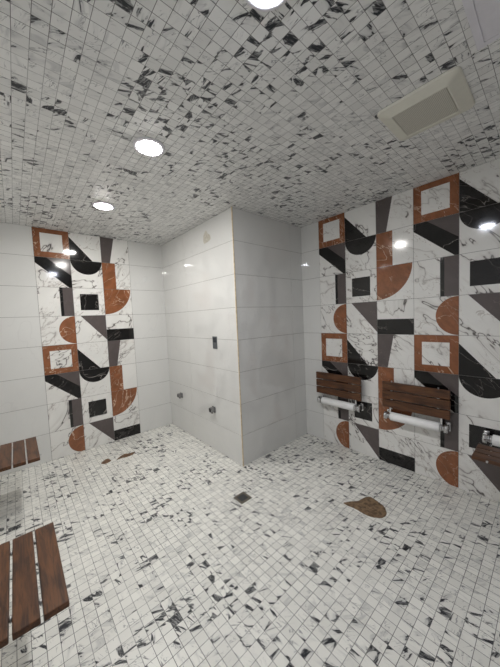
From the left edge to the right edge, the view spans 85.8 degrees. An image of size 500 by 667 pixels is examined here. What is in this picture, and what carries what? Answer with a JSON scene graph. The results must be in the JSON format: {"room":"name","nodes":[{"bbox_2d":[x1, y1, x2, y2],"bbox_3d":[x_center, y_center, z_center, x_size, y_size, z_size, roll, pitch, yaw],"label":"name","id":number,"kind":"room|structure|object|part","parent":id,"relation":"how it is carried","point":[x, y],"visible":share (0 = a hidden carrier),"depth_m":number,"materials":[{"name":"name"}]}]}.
{"room":"spa","nodes":[
{"label":"spa","id":0,"kind":"room"},
{"bbox_2d":[0,222,171,475],"bbox_3d":[-1.893,0.116,3.054,1.950,2.437,0.102,-5,4,-41],"label":"wall","id":1,"kind":"structure","parent":0,"point":[84,365],"depth_m":2.97,"materials":[{"name":"tile"}]},
{"bbox_2d":[161,208,242,465],"bbox_3d":[-0.586,0.056,3.113,0.102,2.437,1.537,-5,4,-41],"label":"wall","id":2,"kind":"structure","parent":0,"point":[199,288],"depth_m":2.92,"materials":[{"name":"tile"}]},
{"bbox_2d":[177,392,182,398],"bbox_3d":[-0.893,0.792,3.425,0.054,0.068,0.064,-5,4,-41],"label":"outlet","id":3,"kind":"object","parent":2,"relation":"attached to","point":[179,395],"visible":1,"depth_m":3.41,"materials":[{"name":"silver metal"}]},
{"bbox_2d":[203,231,210,243],"bbox_3d":[-0.444,-0.995,2.760,0.001,0.126,0.138,-5,4,-41],"label":"adhesive patch","id":4,"kind":"object","parent":2,"relation":"attached to","point":[206,237],"visible":1,"depth_m":2.77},
{"bbox_2d":[209,406,215,413],"bbox_3d":[-0.404,0.818,2.870,0.054,0.068,0.064,-5,4,-41],"label":"outlet","id":5,"kind":"object","parent":2,"relation":"attached to","point":[212,409],"visible":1,"depth_m":2.86,"materials":[{"name":"silver metal"}]},
{"bbox_2d":[212,336,216,348],"bbox_3d":[-0.363,0.094,2.780,0.009,0.128,0.076,-5,4,-41],"label":"control plate","id":6,"kind":"object","parent":2,"relation":"attached to","point":[214,338],"visible":1,"depth_m":2.77,"materials":[{"name":"grey metal"}]},
{"bbox_2d":[231,207,243,465],"bbox_3d":[-0.115,0.062,2.501,0.010,2.417,0.010,-5,4,-41],"label":"trim","id":7,"kind":"structure","parent":2,"relation":"attached to","point":[231,207],"depth_m":2.49,"materials":[{"name":"metal"}]},
{"bbox_2d":[0,0,499,245],"bbox_3d":[-0.138,-1.144,1.749,3.046,0.080,4.338,-5,4,-41],"label":"ceiling","id":8,"kind":"structure","parent":0,"point":[271,114],"depth_m":1.28,"materials":[{"name":"tile"}]},
{"bbox_2d":[92,201,114,209],"bbox_3d":[-1.248,-1.082,2.295,0.176,0.013,0.176,-5,4,-41],"label":"recessed light","id":9,"kind":"object","parent":8,"relation":"in","point":[101,205],"visible":1,"depth_m":2.28,"materials":[{"name":"white paint"}]},
{"bbox_2d":[133,137,164,156],"bbox_3d":[-0.580,-1.067,1.550,0.176,0.013,0.176,-5,4,-41],"label":"recessed light","id":10,"kind":"object","parent":8,"relation":"in","point":[147,146],"visible":1,"depth_m":1.53,"materials":[{"name":"white paint"}]},
{"bbox_2d":[245,0,286,11],"bbox_3d":[0.053,-1.050,0.799,0.176,0.013,0.176,-5,4,-41],"label":"recessed light","id":11,"kind":"object","parent":8,"relation":"in","point":[259,5],"visible":1,"depth_m":0.86,"materials":[{"name":"white paint"}]},
{"bbox_2d":[377,66,474,140],"bbox_3d":[0.877,-1.109,1.347,0.344,0.028,0.344,-5,4,-41],"label":"exhaust fan","id":12,"kind":"object","parent":8,"relation":"attached to","point":[448,95],"visible":1,"depth_m":1.30,"materials":[{"name":"beige plastic"}]},
{"bbox_2d":[393,88,457,134],"bbox_3d":[0.877,-1.100,1.348,0.222,0.002,0.222,-5,4,-41],"label":"grille","id":13,"kind":"object","parent":12,"relation":"attached to","point":[440,105],"depth_m":1.34,"materials":[{"name":"beige plastic"}]},
{"bbox_2d":[462,0,499,49],"bbox_3d":[0.854,-1.073,0.620,0.600,0.012,0.600,-5,4,-41],"label":"ceiling panel","id":14,"kind":"object","parent":8,"relation":"attached to","point":[483,16],"visible":1,"depth_m":0.93,"materials":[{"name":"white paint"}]},
{"bbox_3d":[0.854,-1.069,0.620,0.547,0.003,0.547,-5,4,-41],"label":"panel","id":15,"kind":"part","parent":14,"relation":"part of","materials":[{"name":"white paint"}]},
{"bbox_2d":[0,423,499,666],"bbox_3d":[-0.032,1.346,1.896,3.046,0.080,4.338,-5,4,-41],"label":"floor","id":16,"kind":"structure","parent":0,"point":[162,565],"depth_m":1.57,"materials":[{"name":"tile"}]},
{"bbox_2d":[101,459,110,463],"bbox_3d":[-1.476,1.312,2.771,0.082,0.008,0.102,-2,3,9],"label":"mud patch","id":17,"kind":"object","parent":16,"relation":"on","point":[105,461],"visible":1,"depth_m":2.76,"materials":[{"name":"brown soil"}]},
{"bbox_2d":[117,452,134,459],"bbox_3d":[-1.327,1.300,2.877,0.197,0.008,0.090,-5,4,-41],"label":"mud patch","id":18,"kind":"object","parent":16,"relation":"on","point":[132,453],"visible":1,"depth_m":2.87,"materials":[{"name":"brown soil"}]},
{"bbox_2d":[233,491,251,503],"bbox_3d":[-0.058,1.293,2.119,0.106,0.003,0.106,-5,4,-41],"label":"floor drain","id":19,"kind":"object","parent":16,"relation":"on","point":[242,497],"visible":1,"depth_m":2.12,"materials":[{"name":"metal"}]},
{"bbox_2d":[344,497,386,517],"bbox_3d":[0.863,1.259,1.978,0.212,0.008,0.269,-5,4,-41],"label":"mud patch","id":20,"kind":"object","parent":16,"relation":"on","point":[368,506],"visible":1,"depth_m":1.95,"materials":[{"name":"brown soil"}]},
{"bbox_2d":[231,207,306,464],"bbox_3d":[0.264,0.033,2.900,1.096,2.437,0.102,-5,4,-41],"label":"wall","id":21,"kind":"structure","parent":0,"point":[267,251],"depth_m":2.77,"materials":[{"name":"tile"}]},
{"bbox_2d":[301,158,499,502],"bbox_3d":[1.560,0.020,2.175,0.102,2.437,2.700,-5,4,-41],"label":"wall","id":22,"kind":"structure","parent":0,"point":[404,287],"depth_m":2.28,"materials":[{"name":"tile"}]},
{"bbox_2d":[316,371,362,411],"bbox_3d":[0.923,0.589,2.810,0.099,0.361,0.505,-5,4,-41],"label":"shower seat","id":23,"kind":"object","parent":22,"relation":"attached to","point":[352,380],"visible":1,"depth_m":2.76,"materials":[{"name":"brown wood"}]},
{"bbox_2d":[382,381,450,433],"bbox_3d":[1.392,0.601,2.277,0.099,0.361,0.505,-5,4,-41],"label":"shower seat","id":24,"kind":"object","parent":22,"relation":"attached to","point":[391,387],"visible":1,"depth_m":2.23,"materials":[{"name":"brown wood"}]},
{"bbox_2d":[472,430,499,466],"bbox_3d":[1.741,0.768,1.678,0.385,0.082,0.505,-5,4,-41],"label":"shower seat","id":25,"kind":"object","parent":22,"relation":"attached to","point":[489,454],"visible":1,"depth_m":1.79,"materials":[{"name":"brown wood"}]},
{"bbox_3d":[-1.189,0.215,0.855,0.102,2.437,4.338,-5,4,-41],"label":"wall","id":26,"kind":"structure","parent":0,"visible":0},
{"bbox_2d":[0,436,41,471],"bbox_3d":[-1.841,0.899,2.045,0.385,0.082,0.505,-5,4,-41],"label":"shower seat","id":27,"kind":"object","parent":26,"relation":"attached to","point":[19,457],"visible":1,"depth_m":2.04,"materials":[{"name":"brown wood"}]},
{"bbox_2d":[0,522,70,648],"bbox_3d":[-0.932,0.921,1.009,0.385,0.082,0.505,-5,4,-41],"label":"shower seat","id":28,"kind":"object","parent":26,"relation":"attached to","point":[25,617],"visible":1,"depth_m":1.00,"materials":[{"name":"brown wood"}]}
]}

